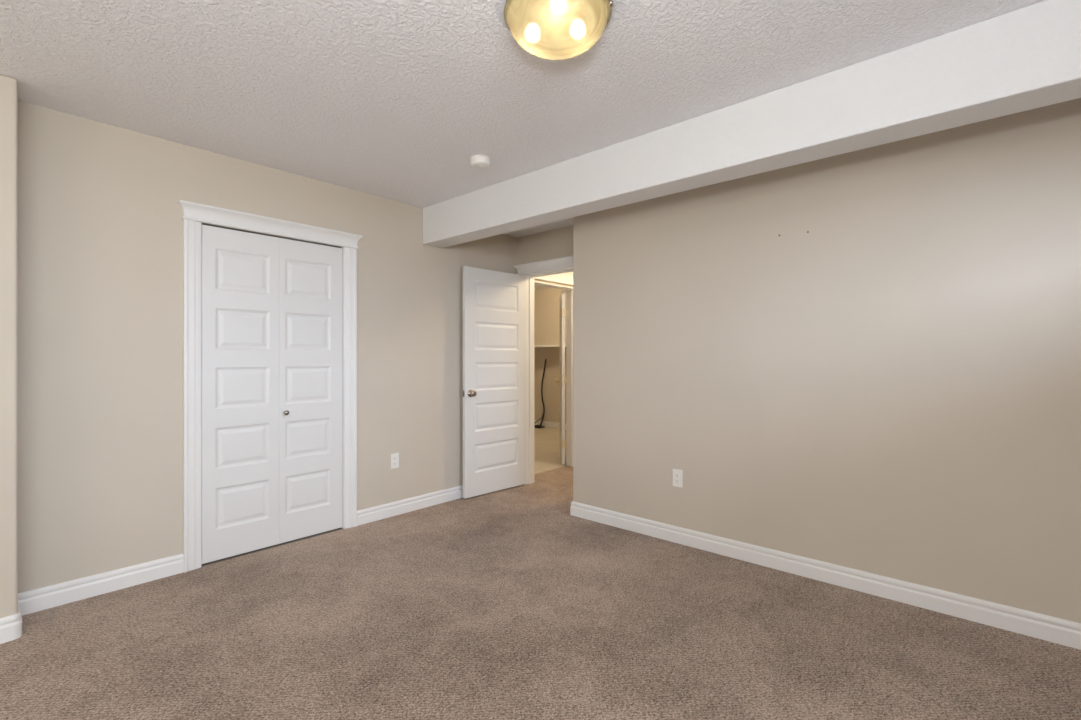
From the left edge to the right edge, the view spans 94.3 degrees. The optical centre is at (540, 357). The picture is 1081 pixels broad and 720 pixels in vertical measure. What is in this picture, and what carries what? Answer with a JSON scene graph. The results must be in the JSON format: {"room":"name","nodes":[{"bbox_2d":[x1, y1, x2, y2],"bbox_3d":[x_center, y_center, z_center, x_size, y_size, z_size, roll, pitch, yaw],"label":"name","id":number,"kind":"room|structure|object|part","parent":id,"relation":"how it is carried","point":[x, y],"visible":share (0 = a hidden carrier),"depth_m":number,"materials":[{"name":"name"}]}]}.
{"room":"empty bedroom","nodes":[
{"label":"empty bedroom","id":0,"kind":"room"},
{"bbox_2d":[0,74,17,617],"bbox_3d":[-3.150,0.001,1.404,0.268,2.438,2.323,0,0,42],"label":"wall","id":1,"kind":"structure","parent":0,"point":[8,85],"depth_m":2.16,"materials":[{"name":"beige paint"}]},
{"bbox_2d":[18,101,572,592],"bbox_3d":[-1.429,0.026,4.172,0.827,2.488,8.950,0,0,42],"label":"wall","id":2,"kind":"structure","parent":0,"point":[100,223],"depth_m":2.72,"materials":[{"name":"beige paint"}]},
{"bbox_2d":[0,553,183,643],"bbox_3d":[-2.924,1.167,1.648,0.283,0.105,2.987,0,0,42],"label":"baseboard","id":3,"kind":"structure","parent":2,"relation":"attached to","point":[47,597],"depth_m":2.54,"materials":[{"name":"white paint"}]},
{"bbox_2d":[177,200,362,572],"bbox_3d":[-1.718,0.167,3.273,0.167,2.106,1.103,0,0,42],"label":"door frame","id":4,"kind":"structure","parent":2,"relation":"attached to","point":[194,214],"depth_m":2.93,"materials":[{"name":"white paint"}]},
{"bbox_3d":[-2.002,0.214,2.885,0.022,2.012,0.088,0,0,42],"label":"casing","id":5,"kind":"part","parent":4,"relation":"part of","materials":[{"name":"white paint"}]},
{"bbox_3d":[-1.366,0.214,3.603,0.022,2.012,0.088,0,0,42],"label":"casing","id":6,"kind":"part","parent":4,"relation":"part of","materials":[{"name":"white paint"}]},
{"bbox_2d":[202,225,342,563],"bbox_3d":[-1.694,0.214,3.251,0.070,1.988,0.860,0,0,42],"label":"door","id":7,"kind":"structure","parent":2,"relation":"in","point":[272,307],"depth_m":3.21,"materials":[{"name":"white paint"}]},
{"bbox_2d":[391,453,398,468],"bbox_3d":[-1.128,0.798,3.881,0.009,0.115,0.070,0,0,42],"label":"electrical outlet","id":8,"kind":"object","parent":2,"relation":"attached to","point":[394,457],"visible":1,"depth_m":3.88,"materials":[{"name":"white plastic"}]},
{"bbox_2d":[357,485,462,525],"bbox_3d":[-0.778,1.167,4.268,0.020,0.105,1.683,0,0,42],"label":"baseboard","id":9,"kind":"structure","parent":2,"relation":"attached to","point":[371,514],"depth_m":3.95,"materials":[{"name":"white paint"}]},
{"bbox_2d":[555,291,565,463],"bbox_3d":[0.260,0.226,6.022,0.151,1.965,0.769,0,0,0],"label":"door","id":10,"kind":"structure","parent":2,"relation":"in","point":[562,311],"depth_m":5.67,"materials":[{"name":"white paint"}]},
{"bbox_2d":[0,0,1044,289],"bbox_3d":[-0.582,-1.248,3.489,8.300,0.060,9.050,0,0,42],"label":"ceiling","id":11,"kind":"structure","parent":0,"point":[394,100],"depth_m":2.14,"materials":[{"name":"white paint"}]},
{"bbox_2d":[470,155,490,168],"bbox_3d":[-0.368,-1.192,3.068,0.124,0.052,0.124,0,0,42],"label":"smoke detector","id":12,"kind":"object","parent":11,"relation":"attached to","point":[476,161],"visible":1,"depth_m":3.03,"materials":[{"name":"white plastic"}]},
{"bbox_2d":[503,0,613,59],"bbox_3d":[0.055,-1.145,1.730,0.372,0.146,0.381,0,0,42],"label":"ceiling light","id":13,"kind":"object","parent":11,"relation":"attached to","point":[546,29],"visible":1,"depth_m":1.67,"materials":[{"name":"gold"}]},
{"bbox_2d":[423,0,1080,247],"bbox_3d":[0.870,-1.070,2.582,4.723,0.296,0.193,0,0,42],"label":"ceiling beam","id":14,"kind":"structure","parent":11,"relation":"attached to","point":[1029,57],"depth_m":2.18,"materials":[{"name":"white paint"}]},
{"bbox_2d":[504,217,572,236],"bbox_3d":[-0.144,-1.198,4.221,1.031,0.040,0.914,0,0,42],"label":"ceiling","id":15,"kind":"structure","parent":0,"point":[569,221],"depth_m":4.56,"materials":[{"name":"white paint"}]},
{"bbox_2d":[0,427,1080,719],"bbox_3d":[-0.582,1.245,3.489,8.300,0.050,9.050,0,0,42],"label":"floor","id":16,"kind":"structure","parent":0,"point":[504,604],"depth_m":2.16,"materials":[{"name":"brown carpet"}]},
{"bbox_2d":[517,225,572,273],"bbox_3d":[0.197,0.001,4.606,1.031,2.438,0.115,0,0,42],"label":"wall","id":17,"kind":"structure","parent":0,"point":[555,243],"depth_m":4.66,"materials":[{"name":"beige paint"}]},
{"bbox_2d":[514,256,572,484],"bbox_3d":[0.418,0.137,4.993,1.085,2.167,1.088,0,0,42],"label":"door frame","id":18,"kind":"structure","parent":17,"relation":"attached to","point":[563,264],"depth_m":4.89,"materials":[{"name":"white paint"}]},
{"bbox_2d":[462,266,525,498],"bbox_3d":[-0.400,0.210,4.560,0.140,1.995,0.749,0,0,45],"label":"door","id":19,"kind":"structure","parent":18,"relation":"attached to","point":[494,302],"depth_m":4.53,"materials":[{"name":"white paint"}]},
{"bbox_3d":[-0.584,0.308,4.316,0.058,0.066,0.066,0,0,45],"label":"knob","id":20,"kind":"part","parent":19,"relation":"part of","materials":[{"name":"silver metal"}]},
{"bbox_2d":[534,288,565,422],"bbox_3d":[-0.739,0.001,7.036,3.360,2.438,3.950,0,0,42],"label":"wall","id":21,"kind":"structure","parent":0,"point":[546,301],"depth_m":8.78,"materials":[{"name":"beige paint"}]},
{"bbox_2d":[534,359,546,427],"bbox_3d":[-0.037,0.622,8.781,0.289,1.207,0.174,0,0,42],"label":"hose","id":22,"kind":"object","parent":21,"relation":"attached to","point":[543,414],"visible":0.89,"depth_m":8.74,"materials":[{"name":"black rubber"}]},
{"bbox_2d":[534,420,565,429],"bbox_3d":[0.537,1.167,8.400,3.260,0.105,0.015,0,0,42],"label":"baseboard","id":23,"kind":"structure","parent":21,"relation":"attached to","point":[547,424],"depth_m":8.73,"materials":[{"name":"white paint"}]},
{"bbox_2d":[534,345,565,346],"bbox_3d":[-0.021,-0.200,8.570,1.600,0.030,0.500,0,0,42],"label":"wall shelf","id":24,"kind":"object","parent":21,"relation":"attached to","point":[534,345],"visible":0.29,"depth_m":8.38,"materials":[{"name":"white paint"}]},
{"bbox_2d":[573,98,1080,622],"bbox_3d":[1.855,0.001,2.841,3.792,2.438,0.556,0,0,42],"label":"wall","id":25,"kind":"structure","parent":0,"point":[890,387],"depth_m":2.62,"materials":[{"name":"beige paint"}]},
{"bbox_2d":[673,469,682,487],"bbox_3d":[0.904,0.795,3.307,0.070,0.115,0.009,0,0,42],"label":"electrical outlet","id":26,"kind":"object","parent":25,"relation":"attached to","point":[677,474],"visible":1,"depth_m":3.30,"materials":[{"name":"white plastic"}]},
{"bbox_2d":[570,501,1080,649],"bbox_3d":[1.743,1.167,2.854,3.777,0.105,0.456,0,0,42],"label":"baseboard","id":27,"kind":"structure","parent":25,"relation":"attached to","point":[1032,624],"depth_m":2.61,"materials":[{"name":"white paint"}]}
]}

